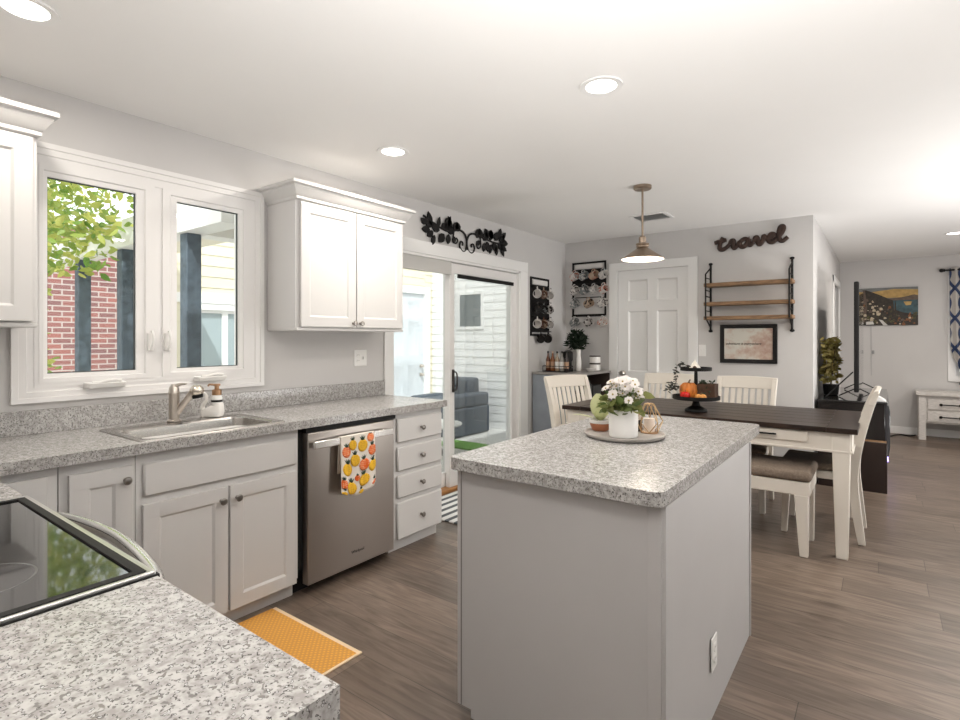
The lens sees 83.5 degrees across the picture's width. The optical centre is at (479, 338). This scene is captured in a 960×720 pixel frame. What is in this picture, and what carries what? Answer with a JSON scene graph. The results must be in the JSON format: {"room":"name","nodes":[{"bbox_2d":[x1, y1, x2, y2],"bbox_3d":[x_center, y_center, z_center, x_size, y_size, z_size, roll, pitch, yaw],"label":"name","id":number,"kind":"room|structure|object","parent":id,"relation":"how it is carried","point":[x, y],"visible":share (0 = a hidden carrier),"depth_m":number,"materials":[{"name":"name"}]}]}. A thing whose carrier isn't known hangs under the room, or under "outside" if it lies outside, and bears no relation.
{"room":"kitchen","nodes":[
{"label":"kitchen","id":0,"kind":"room"},
{"bbox_2d":[0,76,564,433],"bbox_3d":[-0.825,0.110,4.032,0.150,2.450,6.170,0,0,37],"label":"wall","id":1,"kind":"structure","parent":0,"point":[292,359],"depth_m":3.29,"materials":[{"name":"paint"}]},
{"bbox_2d":[0,97,59,327],"bbox_3d":[-2.110,-0.469,1.874,0.373,0.852,0.954,0,0,37],"label":"upper cabinet","id":2,"kind":"object","parent":1,"relation":"attached to","point":[21,125],"visible":1,"depth_m":2.09,"materials":[{"name":"white wood"}]},
{"bbox_2d":[10,140,263,404],"bbox_3d":[-1.696,-0.292,2.801,0.204,1.155,1.175,0,0,37],"label":"window","id":3,"kind":"structure","parent":1,"relation":"in","point":[156,193],"depth_m":2.74,"materials":[{"name":"white plastic"}]},
{"bbox_2d":[0,380,384,437],"bbox_3d":[-1.631,0.369,2.812,0.020,0.104,3.050,0,0,37],"label":"backsplash","id":4,"kind":"structure","parent":1,"relation":"attached to","point":[17,423],"depth_m":2.73,"materials":[{"name":"stone"}]},
{"bbox_2d":[257,177,415,331],"bbox_3d":[-0.892,-0.469,3.501,0.373,0.852,0.982,0,0,37],"label":"upper cabinet","id":5,"kind":"object","parent":1,"relation":"attached to","point":[335,256],"visible":1,"depth_m":3.28,"materials":[{"name":"white wood"}]},
{"bbox_2d":[354,350,366,365],"bbox_3d":[-0.853,0.142,3.853,0.018,0.116,0.116,0,0,37],"label":"wall outlet","id":6,"kind":"object","parent":1,"relation":"attached to","point":[360,356],"visible":1,"depth_m":3.85,"materials":[{"name":"white plastic"}]},
{"bbox_2d":[384,237,527,494],"bbox_3d":[-0.164,0.273,4.886,0.185,2.125,2.030,0,0,37],"label":"door","id":7,"kind":"structure","parent":1,"relation":"in","point":[485,296],"depth_m":5.02,"materials":[{"name":"white wood"}]},
{"bbox_2d":[421,211,507,256],"bbox_3d":[-0.101,-0.917,4.849,0.018,0.306,1.255,0,0,37],"label":"wall art","id":8,"kind":"object","parent":1,"relation":"attached to","point":[446,226],"visible":1,"depth_m":4.74,"materials":[{"name":"black metal"}]},
{"bbox_2d":[530,276,551,335],"bbox_3d":[0.667,-0.340,5.857,0.048,0.630,0.390,0,0,37],"label":"mug rack","id":9,"kind":"object","parent":1,"relation":"attached to","point":[533,301],"visible":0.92,"depth_m":5.81,"materials":[{"name":"black metal"}]},
{"bbox_2d":[177,242,431,392],"bbox_3d":[-2.261,-0.040,7.903,0.212,3.050,4.750,0,0,37],"label":"wall","id":10,"kind":"structure","parent":0,"point":[217,261],"depth_m":6.55,"materials":[{"name":"beige"}]},
{"bbox_2d":[48,203,233,267],"bbox_3d":[-2.866,-0.865,4.934,3.900,0.280,1.030,0,0,37],"label":"porch roof","id":11,"kind":"structure","parent":10,"relation":"attached to","point":[214,227],"depth_m":3.78,"materials":[{"name":"white paint"}]},
{"bbox_2d":[177,292,233,365],"bbox_3d":[-3.017,0.165,6.752,0.080,1.380,2.000,0,0,37],"label":"porch window","id":12,"kind":"structure","parent":10,"relation":"in","point":[217,311],"depth_m":6.54,"materials":[{"name":"white"}]},
{"bbox_2d":[394,285,429,396],"bbox_3d":[-1.243,0.300,9.096,0.115,2.370,1.120,0,0,37],"label":"door","id":13,"kind":"structure","parent":10,"relation":"in","point":[412,345],"depth_m":9.26,"materials":[{"name":"white"}]},
{"bbox_2d":[432,272,442,392],"bbox_3d":[0.524,-0.190,8.716,3.300,3.350,0.212,0,0,37],"label":"wall","id":14,"kind":"structure","parent":0,"point":[437,278],"depth_m":9.54,"materials":[{"name":"white"}]},
{"bbox_2d":[0,0,959,262],"bbox_3d":[2.900,-1.215,3.669,6.550,0.200,10.050,0,0,37],"label":"ceiling","id":15,"kind":"structure","parent":0,"point":[845,114],"depth_m":2.50,"materials":[{"name":"paint"}]},
{"bbox_2d":[0,0,60,25],"bbox_3d":[-1.538,-1.113,1.818,0.190,0.010,0.190,0,0,37],"label":"recessed light","id":16,"kind":"object","parent":15,"relation":"in","point":[27,11],"visible":1,"depth_m":1.83,"materials":[{"name":"white"}]},
{"bbox_2d":[377,146,408,157],"bbox_3d":[-0.519,-1.113,3.213,0.190,0.010,0.190,0,0,37],"label":"recessed light","id":17,"kind":"object","parent":15,"relation":"in","point":[387,151],"visible":1,"depth_m":3.20,"materials":[{"name":"white plastic"}]},
{"bbox_2d":[579,76,622,96],"bbox_3d":[0.536,-1.113,2.378,0.190,0.010,0.190,0,0,37],"label":"recessed light","id":18,"kind":"object","parent":15,"relation":"in","point":[589,87],"visible":1,"depth_m":2.37,"materials":[{"name":"white plastic"}]},
{"bbox_2d":[621,184,664,261],"bbox_3d":[1.191,-0.845,3.944,0.308,0.538,0.308,0,0,37],"label":"pendant lamp","id":19,"kind":"object","parent":15,"relation":"hanging from","point":[642,253],"visible":1,"depth_m":3.92,"materials":[{"name":"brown metal"}]},
{"bbox_2d":[636,236,648,247],"bbox_3d":[1.191,-0.704,3.944,0.096,0.093,0.096,0,0,37],"label":"socket","id":20,"kind":"object","parent":19,"relation":"attached to","point":[642,243],"depth_m":3.92,"materials":[{"name":"brown metal"}]},
{"bbox_2d":[629,211,673,221],"bbox_3d":[1.574,-1.109,4.935,0.330,0.013,0.270,0,0,37],"label":"ceiling vent","id":21,"kind":"object","parent":15,"relation":"in","point":[658,215],"visible":0.93,"depth_m":4.91,"materials":[{"name":"white metal"}]},
{"bbox_2d":[575,349,580,370],"bbox_3d":[1.090,0.242,5.965,0.070,0.235,0.069,0,0,37],"label":"vase","id":22,"kind":"object","parent":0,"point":[578,351],"depth_m":5.94,"materials":[{"name":"white ceramic"}]},
{"bbox_2d":[234,433,959,719],"bbox_3d":[2.900,1.395,3.669,6.550,0.120,10.050,0,0,37],"label":"floor","id":23,"kind":"structure","parent":0,"point":[873,634],"depth_m":2.61,"materials":[{"name":"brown wood"}]},
{"bbox_2d":[0,468,56,511],"bbox_3d":[-1.827,0.899,2.040,0.590,0.871,0.218,0,0,37],"label":"base cabinet","id":24,"kind":"object","parent":23,"relation":"on","point":[40,485],"visible":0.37,"depth_m":1.91,"materials":[{"name":"white wood"}]},
{"bbox_2d":[0,495,164,626],"bbox_3d":[-1.052,0.865,0.964,0.778,0.901,0.723,0,0,37],"label":"range","id":25,"kind":"object","parent":23,"relation":"on","point":[50,560],"visible":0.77,"depth_m":1.01,"materials":[{"name":"black glass"}]},
{"bbox_2d":[57,455,134,547],"bbox_3d":[-1.672,0.899,2.221,0.622,0.871,0.250,0,0,37],"label":"base cabinet","id":26,"kind":"object","parent":23,"relation":"on","point":[103,491],"visible":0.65,"depth_m":2.06,"materials":[{"name":"white wood"}]},
{"bbox_2d":[135,425,297,620],"bbox_3d":[-1.371,0.899,2.623,0.622,0.871,0.750,0,0,37],"label":"base cabinet","id":27,"kind":"object","parent":23,"relation":"on","point":[219,520],"visible":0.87,"depth_m":2.45,"materials":[{"name":"white wood"}]},
{"bbox_2d":[0,380,446,499],"bbox_3d":[-1.162,0.390,2.461,1.190,0.146,3.050,0,0,37],"label":"countertop","id":28,"kind":"structure","parent":27,"relation":"on","point":[41,439],"depth_m":2.57,"materials":[{"name":"stone"}]},
{"bbox_2d":[167,383,203,421],"bbox_3d":[-1.470,0.319,2.686,0.172,0.192,0.066,0,0,-7],"label":"faucet","id":29,"kind":"object","parent":28,"relation":"on","point":[196,391],"visible":1,"depth_m":2.67,"materials":[{"name":"silver metal"}]},
{"bbox_2d":[99,414,284,441],"bbox_3d":[-1.354,0.492,2.574,0.468,0.155,0.670,0,0,37],"label":"sink","id":30,"kind":"object","parent":28,"relation":"in","point":[141,431],"visible":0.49,"depth_m":2.62,"materials":[{"name":"silver metal"}]},
{"bbox_2d":[199,384,223,416],"bbox_3d":[-1.422,0.327,2.846,0.135,0.174,0.054,0,0,7],"label":"soap dispenser","id":31,"kind":"object","parent":30,"relation":"on","point":[216,409],"visible":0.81,"depth_m":2.82,"materials":[{"name":"white ceramic"}]},
{"bbox_2d":[211,395,222,405],"bbox_3d":[-1.391,0.334,2.842,0.054,0.069,0.055,0,0,37],"label":"bottle collar","id":32,"kind":"object","parent":31,"relation":"on","point":[216,400],"depth_m":2.82,"materials":[{"name":"black paint"}]},
{"bbox_2d":[238,607,361,675],"bbox_3d":[-0.821,1.331,2.377,0.638,0.009,0.225,0,0,37],"label":"kitchen mat","id":33,"kind":"object","parent":23,"relation":"on","point":[315,648],"visible":0.73,"depth_m":2.36,"materials":[{"name":"orange fabric"}]},
{"bbox_2d":[292,415,394,592],"bbox_3d":[-0.929,0.901,3.184,0.638,0.868,0.668,0,0,37],"label":"dishwasher","id":34,"kind":"object","parent":23,"relation":"on","point":[338,532],"visible":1,"depth_m":2.92,"materials":[{"name":"silver metal"}]},
{"bbox_2d":[298,429,302,569],"bbox_3d":[-0.966,0.836,3.212,0.545,0.738,0.668,0,0,37],"label":"tub","id":35,"kind":"object","parent":34,"relation":"in","point":[300,432],"depth_m":2.80,"materials":[{"name":"black"}]},
{"bbox_2d":[337,431,375,494],"bbox_3d":[-0.674,0.701,2.993,0.053,0.338,0.264,0,0,37],"label":"dish towel","id":36,"kind":"object","parent":34,"relation":"hanging from","point":[356,464],"visible":1,"depth_m":2.98,"materials":[{"name":"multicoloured fabric"}]},
{"bbox_2d":[386,407,441,552],"bbox_3d":[-0.607,0.899,3.645,0.622,0.871,0.445,0,0,37],"label":"base cabinet","id":37,"kind":"object","parent":23,"relation":"on","point":[417,434],"visible":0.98,"depth_m":3.46,"materials":[{"name":"white wood"}]},
{"bbox_2d":[442,491,457,524],"bbox_3d":[-0.135,1.329,4.303,0.530,0.011,0.770,0,0,37],"label":"door mat","id":38,"kind":"object","parent":23,"relation":"on","point":[449,501],"visible":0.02,"depth_m":4.18,"materials":[{"name":"white fabric"}]},
{"bbox_2d":[544,374,591,427],"bbox_3d":[0.894,0.831,4.569,0.470,1.008,0.571,0,0,-30],"label":"dining chair","id":39,"kind":"object","parent":23,"relation":"on","point":[551,382],"visible":0.44,"depth_m":4.72,"materials":[{"name":"beige wood"}]},
{"bbox_2d":[532,369,610,432],"bbox_3d":[1.008,0.848,5.859,0.567,0.974,0.757,0,0,37],"label":"bar","id":40,"kind":"object","parent":23,"relation":"on","point":[541,413],"visible":0.25,"depth_m":5.69,"materials":[{"name":"grey wood"}]},
{"bbox_2d":[563,350,572,370],"bbox_3d":[0.969,0.245,5.937,0.112,0.230,0.112,0,0,37],"label":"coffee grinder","id":41,"kind":"object","parent":40,"relation":"on","point":[570,353],"visible":0.59,"depth_m":5.89,"materials":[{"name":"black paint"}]},
{"bbox_2d":[563,328,590,370],"bbox_3d":[1.078,0.124,5.978,0.310,0.473,0.311,0,0,37],"label":"potted plant","id":42,"kind":"object","parent":40,"relation":"on","point":[577,343],"visible":1,"depth_m":5.94,"materials":[{"name":"green plant"}]},
{"bbox_2d":[589,363,600,370],"bbox_3d":[1.280,0.319,5.986,0.124,0.083,0.123,0,0,37],"label":"canister","id":43,"kind":"object","parent":40,"relation":"on","point":[596,366],"visible":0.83,"depth_m":5.93,"materials":[{"name":"white ceramic"}]},
{"bbox_2d":[589,355,600,362],"bbox_3d":[1.280,0.234,5.986,0.124,0.083,0.123,0,0,37],"label":"canister","id":44,"kind":"object","parent":43,"relation":"on","point":[593,358],"visible":1,"depth_m":5.93,"materials":[{"name":"white ceramic"}]},
{"bbox_2d":[591,384,600,397],"bbox_3d":[1.208,0.575,5.840,0.140,0.139,0.200,0,0,37],"label":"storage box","id":45,"kind":"object","parent":40,"relation":"on","point":[596,388],"visible":0.28,"depth_m":5.78,"materials":[{"name":"black"}]},
{"bbox_2d":[458,442,750,719],"bbox_3d":[0.555,0.901,2.181,0.780,0.868,1.180,0,0,37],"label":"kitchen island","id":46,"kind":"object","parent":23,"relation":"on","point":[572,606],"visible":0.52,"depth_m":1.71,"materials":[{"name":"paint"}]},
{"bbox_2d":[451,414,758,507],"bbox_3d":[0.628,0.443,2.273,0.763,0.044,1.468,0,0,37],"label":"island countertop","id":47,"kind":"structure","parent":46,"relation":"on","point":[655,474],"depth_m":1.88,"materials":[{"name":"stone"}]},
{"bbox_2d":[584,428,665,442],"bbox_3d":[0.618,0.411,2.304,0.336,0.018,0.336,0,0,37],"label":"round tray","id":48,"kind":"object","parent":47,"relation":"on","point":[599,435],"visible":0.53,"depth_m":2.22,"materials":[{"name":"ceramic"}]},
{"bbox_2d":[574,393,608,430],"bbox_3d":[0.509,0.330,2.376,0.169,0.158,0.101,0,0,-20],"label":"succulent pot","id":49,"kind":"object","parent":48,"relation":"on","point":[599,422],"visible":0.85,"depth_m":2.38,"materials":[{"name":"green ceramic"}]},
{"bbox_2d":[596,375,654,438],"bbox_3d":[0.589,0.282,2.236,0.222,0.253,0.217,0,0,-18],"label":"potted flowers","id":50,"kind":"object","parent":48,"relation":"on","point":[623,410],"visible":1,"depth_m":2.19,"materials":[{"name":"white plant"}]},
{"bbox_2d":[638,403,662,433],"bbox_3d":[0.728,0.345,2.328,0.109,0.127,0.114,0,0,37],"label":"candle holder","id":51,"kind":"object","parent":48,"relation":"on","point":[649,425],"visible":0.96,"depth_m":2.31,"materials":[{"name":"gold metal"}]},
{"bbox_2d":[644,418,654,431],"bbox_3d":[0.732,0.375,2.325,0.044,0.057,0.044,0,0,37],"label":"candle","id":52,"kind":"object","parent":51,"relation":"on","point":[649,423],"depth_m":2.31,"materials":[{"name":"beige wax"}]},
{"bbox_2d":[711,632,716,672],"bbox_3d":[0.821,1.100,1.884,0.008,0.116,0.070,0,0,37],"label":"wall outlet","id":53,"kind":"object","parent":46,"relation":"attached to","point":[714,638],"visible":1,"depth_m":1.87,"materials":[{"name":"white plastic"}]},
{"bbox_2d":[643,373,693,398],"bbox_3d":[1.621,0.831,4.814,0.470,1.008,0.571,0,0,37],"label":"dining chair","id":54,"kind":"object","parent":23,"relation":"on","point":[653,378],"visible":0.18,"depth_m":5.03,"materials":[{"name":"beige wood"}]},
{"bbox_2d":[562,398,861,559],"bbox_3d":[1.753,0.940,4.181,1.969,0.790,1.004,0,0,37],"label":"dining table","id":55,"kind":"object","parent":23,"relation":"on","point":[824,430],"visible":0.5,"depth_m":3.48,"materials":[{"name":"brown wood"}]},
{"bbox_2d":[672,366,719,412],"bbox_3d":[1.608,0.381,4.005,0.332,0.328,0.332,0,0,37],"label":"tiered stand","id":56,"kind":"object","parent":55,"relation":"on","point":[695,407],"visible":0.84,"depth_m":3.94,"materials":[{"name":"black paint"}]},
{"bbox_2d":[663,362,690,392],"bbox_3d":[1.463,0.293,4.004,0.188,0.247,0.109,0,0,37],"label":"leaf garland","id":57,"kind":"object","parent":56,"relation":"hanging from","point":[671,386],"visible":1,"depth_m":4.02,"materials":[{"name":"green plant"}]},
{"bbox_2d":[679,380,696,397],"bbox_3d":[1.560,0.377,4.016,0.131,0.140,0.131,0,0,37],"label":"pumpkin","id":58,"kind":"object","parent":56,"relation":"on","point":[689,387],"visible":0.71,"depth_m":3.97,"materials":[{"name":"orange"}]},
{"bbox_2d":[680,366,711,371],"bbox_3d":[1.608,0.231,4.005,0.220,0.028,0.220,0,0,37],"label":"tray","id":59,"kind":"object","parent":56,"relation":"on","point":[703,369],"depth_m":3.92,"materials":[{"name":"black paint"}]},
{"bbox_2d":[672,393,719,401],"bbox_3d":[1.608,0.443,4.005,0.332,0.033,0.332,0,0,37],"label":"tray","id":60,"kind":"object","parent":56,"relation":"on","point":[677,396],"depth_m":3.87,"materials":[{"name":"black paint"}]},
{"bbox_2d":[696,380,717,397],"bbox_3d":[1.670,0.373,3.967,0.137,0.147,0.135,0,0,37],"label":"wooden crate","id":61,"kind":"object","parent":56,"relation":"on","point":[710,390],"visible":0.86,"depth_m":3.93,"materials":[{"name":"brown wood"}]},
{"bbox_2d":[696,380,714,393],"bbox_3d":[1.667,0.363,3.964,0.132,0.127,0.116,0,0,31],"label":"greenery","id":62,"kind":"object","parent":61,"relation":"on","point":[703,387],"depth_m":3.93,"materials":[{"name":"grey"}]},
{"bbox_2d":[716,376,777,513],"bbox_3d":[2.141,0.831,4.424,0.470,1.008,0.571,0,0,37],"label":"dining chair","id":63,"kind":"object","parent":23,"relation":"on","point":[739,382],"visible":0.33,"depth_m":4.56,"materials":[{"name":"beige wood"}]},
{"bbox_2d":[751,444,766,454],"bbox_3d":[2.087,0.865,4.352,0.455,0.049,0.390,0,0,37],"label":"cushion","id":64,"kind":"object","parent":63,"relation":"on","point":[758,449],"depth_m":4.11,"materials":[{"name":"beige fabric"}]},
{"bbox_2d":[751,453,817,557],"bbox_3d":[1.628,1.073,3.768,1.225,0.525,0.435,0,0,37],"label":"bench","id":65,"kind":"object","parent":23,"relation":"on","point":[795,476],"visible":0.44,"depth_m":3.34,"materials":[{"name":"beige wood"}]},
{"bbox_2d":[751,453,817,481],"bbox_3d":[1.628,0.843,3.768,1.225,0.066,0.435,0,0,37],"label":"cushion","id":66,"kind":"object","parent":65,"relation":"on","point":[771,468],"depth_m":3.39,"materials":[{"name":"beige fabric"}]},
{"bbox_2d":[781,386,880,545],"bbox_3d":[2.439,0.831,3.745,0.571,1.008,0.470,0,0,37],"label":"dining chair","id":67,"kind":"object","parent":23,"relation":"on","point":[824,470],"visible":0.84,"depth_m":3.49,"materials":[{"name":"beige wood"}]},
{"bbox_2d":[783,449,832,470],"bbox_3d":[2.367,0.865,3.799,0.390,0.049,0.455,0,0,37],"label":"cushion","id":68,"kind":"object","parent":67,"relation":"on","point":[824,461],"depth_m":3.78,"materials":[{"name":"beige fabric"}]},
{"bbox_2d":[817,387,889,493],"bbox_3d":[3.745,0.944,5.363,0.535,0.783,1.545,0,0,37],"label":"tv stand","id":69,"kind":"object","parent":23,"relation":"on","point":[876,448],"visible":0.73,"depth_m":4.67,"materials":[{"name":"black wood"}]},
{"bbox_2d":[818,336,843,394],"bbox_3d":[3.414,0.263,5.234,0.211,0.577,0.504,0,0,37],"label":"leafy plant","id":70,"kind":"object","parent":69,"relation":"on","point":[832,359],"visible":1,"depth_m":5.18,"materials":[{"name":"green plant"}]},
{"bbox_2d":[839,281,873,395],"bbox_3d":[3.799,0.020,5.388,0.296,1.060,1.380,0,0,37],"label":"television","id":71,"kind":"object","parent":69,"relation":"on","point":[858,293],"visible":0.93,"depth_m":4.85,"materials":[{"name":"black paint"}]},
{"bbox_2d":[915,389,959,439],"bbox_3d":[6.131,1.019,7.026,0.695,0.632,0.403,0,0,37],"label":"console table","id":72,"kind":"object","parent":23,"relation":"on","point":[933,406],"visible":1,"depth_m":6.99,"materials":[{"name":"white wood"}]},
{"bbox_3d":[-0.591,0.899,0.529,0.460,0.871,0.620,0,0,37],"label":"base cabinet","id":73,"kind":"object","parent":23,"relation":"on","visible":0},
{"bbox_2d":[0,576,339,719],"bbox_3d":[-0.571,0.442,0.534,0.501,0.042,0.671,0,0,37],"label":"countertop","id":74,"kind":"structure","parent":73,"relation":"on","point":[148,649],"depth_m":0.69,"materials":[{"name":"stone"}]},
{"bbox_2d":[590,423,608,430],"bbox_3d":[0.533,0.390,2.383,0.092,0.038,0.092,0,0,37],"label":"bowl","id":75,"kind":"object","parent":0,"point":[595,426],"depth_m":2.35,"materials":[{"name":"brown ceramic"}]},
{"bbox_2d":[565,215,814,456],"bbox_3d":[2.048,0.110,5.661,2.500,2.450,0.120,0,0,37],"label":"wall","id":76,"kind":"structure","parent":0,"point":[794,369],"depth_m":5.20,"materials":[{"name":"paint"}]},
{"bbox_2d":[572,260,605,316],"bbox_3d":[1.241,-0.560,6.160,0.418,0.630,0.043,0,0,37],"label":"mug rack","id":77,"kind":"object","parent":76,"relation":"attached to","point":[596,264],"visible":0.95,"depth_m":6.16,"materials":[{"name":"black metal"}]},
{"bbox_2d":[569,298,579,308],"bbox_3d":[1.096,-0.404,6.222,0.090,0.130,0.109,0,0,-25],"label":"mug","id":78,"kind":"object","parent":77,"relation":"hanging from","point":[575,303],"visible":1,"depth_m":6.21,"materials":[{"name":"ceramic"}]},
{"bbox_2d":[569,316,579,326],"bbox_3d":[1.096,-0.189,6.222,0.090,0.130,0.109,0,0,-25],"label":"mug","id":79,"kind":"object","parent":77,"relation":"hanging from","point":[575,322],"visible":1,"depth_m":6.22,"materials":[{"name":"ceramic"}]},
{"bbox_2d":[578,269,588,280],"bbox_3d":[1.188,-0.722,6.154,0.090,0.130,0.109,0,0,-25],"label":"mug","id":80,"kind":"object","parent":77,"relation":"hanging from","point":[585,273],"visible":1,"depth_m":6.15,"materials":[{"name":"ceramic"}]},
{"bbox_2d":[583,316,593,326],"bbox_3d":[1.236,-0.189,6.118,0.090,0.130,0.109,0,0,-25],"label":"mug","id":81,"kind":"object","parent":77,"relation":"hanging from","point":[588,322],"visible":1,"depth_m":6.11,"materials":[{"name":"ceramic"}]},
{"bbox_2d":[583,297,593,307],"bbox_3d":[1.236,-0.404,6.118,0.090,0.130,0.109,0,0,-25],"label":"mug","id":82,"kind":"object","parent":77,"relation":"hanging from","point":[588,303],"visible":1,"depth_m":6.12,"materials":[{"name":"ceramic"}]},
{"bbox_2d":[588,283,598,294],"bbox_3d":[1.288,-0.559,6.079,0.090,0.130,0.109,0,0,-25],"label":"mug","id":83,"kind":"object","parent":77,"relation":"hanging from","point":[593,289],"visible":1,"depth_m":6.08,"materials":[{"name":"ceramic"}]},
{"bbox_2d":[588,269,598,279],"bbox_3d":[1.288,-0.722,6.079,0.090,0.130,0.109,0,0,-25],"label":"mug","id":84,"kind":"object","parent":77,"relation":"hanging from","point":[595,272],"visible":1,"depth_m":6.07,"materials":[{"name":"ceramic"}]},
{"bbox_2d":[597,315,607,326],"bbox_3d":[1.372,-0.189,6.016,0.090,0.130,0.109,0,0,-25],"label":"mug","id":85,"kind":"object","parent":77,"relation":"hanging from","point":[601,322],"visible":1,"depth_m":6.01,"materials":[{"name":"ceramic"}]},
{"bbox_2d":[597,296,607,307],"bbox_3d":[1.372,-0.404,6.016,0.090,0.130,0.109,0,0,-25],"label":"mug","id":86,"kind":"object","parent":77,"relation":"hanging from","point":[600,303],"visible":1,"depth_m":6.01,"materials":[{"name":"ceramic"}]},
{"bbox_2d":[598,268,608,278],"bbox_3d":[1.380,-0.722,6.010,0.090,0.130,0.109,0,0,-25],"label":"mug","id":87,"kind":"object","parent":77,"relation":"hanging from","point":[606,272],"visible":1,"depth_m":6.00,"materials":[{"name":"ceramic"}]},
{"bbox_2d":[598,282,609,293],"bbox_3d":[1.384,-0.559,6.007,0.090,0.130,0.109,0,0,-25],"label":"mug","id":88,"kind":"object","parent":77,"relation":"hanging from","point":[601,290],"visible":1,"depth_m":6.00,"materials":[{"name":"ceramic"}]},
{"bbox_2d":[609,256,697,398],"bbox_3d":[1.831,0.253,5.747,0.950,2.165,0.112,0,0,37],"label":"door","id":89,"kind":"structure","parent":76,"relation":"in","point":[653,313],"depth_m":5.75,"materials":[{"name":"white wood"}]},
{"bbox_2d":[720,324,776,363],"bbox_3d":[2.577,0.055,5.174,0.500,0.374,0.024,0,0,37],"label":"framed map","id":90,"kind":"object","parent":76,"relation":"attached to","point":[739,343],"visible":1,"depth_m":5.17,"materials":[{"name":"black paint"}]},
{"bbox_2d":[724,328,772,359],"bbox_3d":[2.579,0.055,5.177,0.430,0.304,0.006,0,0,37],"label":"print","id":91,"kind":"object","parent":90,"relation":"attached to","point":[739,343],"depth_m":5.17,"materials":[{"name":"beige paper"}]},
{"bbox_2d":[704,257,794,331],"bbox_3d":[2.538,-0.404,5.092,0.755,0.695,0.220,0,0,37],"label":"wall shelf","id":92,"kind":"object","parent":76,"relation":"attached to","point":[789,280],"visible":1,"depth_m":5.01,"materials":[{"name":"brown wood"}]},
{"bbox_2d":[714,224,788,251],"bbox_3d":[2.593,-0.957,5.157,0.652,0.211,0.027,0,0,37],"label":"word sign","id":93,"kind":"object","parent":76,"relation":"attached to","point":[770,238],"visible":1,"depth_m":5.13,"materials":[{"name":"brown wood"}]},
{"bbox_2d":[815,219,839,452],"bbox_3d":[4.154,0.110,6.490,0.120,2.450,3.730,0,0,37],"label":"wall","id":94,"kind":"structure","parent":0,"point":[827,264],"depth_m":5.62,"materials":[{"name":"paint"}]},
{"bbox_2d":[832,275,839,386],"bbox_3d":[4.766,0.270,7.250,0.090,2.130,1.220,0,0,37],"label":"door","id":95,"kind":"structure","parent":94,"relation":"in","point":[835,281],"depth_m":7.05,"materials":[{"name":"white"}]},
{"bbox_2d":[840,254,959,430],"bbox_3d":[6.877,0.110,6.876,4.020,2.450,0.150,0,0,37],"label":"wall","id":96,"kind":"structure","parent":0,"point":[905,358],"depth_m":7.50,"materials":[{"name":"paint"}]},
{"bbox_2d":[862,286,917,325],"bbox_3d":[5.761,-0.443,7.595,0.660,0.534,0.031,0,0,37],"label":"canvas painting","id":97,"kind":"object","parent":96,"relation":"attached to","point":[896,305],"visible":0.93,"depth_m":7.57,"materials":[{"name":"paint"}]},
{"bbox_2d":[890,426,959,438],"bbox_3d":[6.837,1.285,6.805,3.800,0.100,0.012,0,0,37],"label":"baseboard","id":98,"kind":"structure","parent":96,"relation":"attached to","point":[893,429],"depth_m":7.33,"materials":[{"name":"white wood"}]},
{"bbox_2d":[939,269,959,271],"bbox_3d":[6.852,-0.905,6.734,1.691,0.052,0.105,0,0,37],"label":"curtain rod","id":99,"kind":"object","parent":96,"relation":"attached to","point":[940,270],"visible":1,"depth_m":7.17,"materials":[{"name":"black metal"}]},
{"bbox_2d":[949,268,959,384],"bbox_3d":[6.497,-0.158,6.966,0.633,1.545,0.064,0,0,37],"label":"curtain","id":100,"kind":"object","parent":99,"relation":"hanging from","point":[954,276],"visible":1,"depth_m":7.12,"materials":[{"name":"fabric"}]},
{"bbox_2d":[948,275,959,381],"bbox_3d":[6.933,-0.130,6.783,1.570,1.420,0.112,0,0,37],"label":"window","id":101,"kind":"structure","parent":96,"relation":"in","point":[953,369],"depth_m":7.20,"materials":[{"name":"white"}]},
{"label":"outside","id":102,"kind":"structure","parent":0,"visible":0},
{"bbox_3d":[-5.071,1.585,7.538,10.850,0.200,18.000,0,0,37],"label":"ground","id":103,"kind":"structure","parent":102,"visible":0},
{"bbox_2d":[47,227,116,371],"bbox_3d":[-6.130,-0.040,7.082,0.300,3.050,12.000,0,0,37],"label":"wall","id":104,"kind":"structure","parent":103,"relation":"on","point":[61,306],"depth_m":7.64,"materials":[{"name":"red brick"}]},
{"bbox_2d":[75,260,90,370],"bbox_3d":[-3.703,0.380,5.017,0.104,2.210,0.100,0,0,37],"label":"porch post","id":105,"kind":"object","parent":103,"relation":"on","point":[82,285],"visible":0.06,"depth_m":4.98,"materials":[{"name":"blue wood"}]},
{"bbox_2d":[47,179,132,372],"bbox_3d":[-3.612,-0.414,4.284,2.622,4.451,1.188,0,0,28],"label":"tree","id":106,"kind":"object","parent":103,"relation":"on","point":[61,224],"visible":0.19,"depth_m":3.88,"materials":[{"name":"green plant"}]},
{"bbox_2d":[117,249,132,369],"bbox_3d":[-2.910,0.380,4.424,0.104,2.210,0.100,0,0,37],"label":"porch post","id":107,"kind":"object","parent":103,"relation":"on","point":[125,265],"visible":0.33,"depth_m":4.38,"materials":[{"name":"blue wood"}]},
{"bbox_2d":[180,233,200,366],"bbox_3d":[-2.021,0.380,3.759,0.104,2.210,0.100,0,0,37],"label":"porch post","id":108,"kind":"object","parent":103,"relation":"on","point":[190,243],"visible":0.44,"depth_m":3.72,"materials":[{"name":"blue wood"}]},
{"bbox_2d":[411,393,442,436],"bbox_3d":[-0.463,1.055,8.481,0.900,0.840,0.930,0,0,37],"label":"sofa","id":109,"kind":"object","parent":103,"relation":"on","point":[430,395],"visible":0.06,"depth_m":8.39,"materials":[{"name":"fabric"}]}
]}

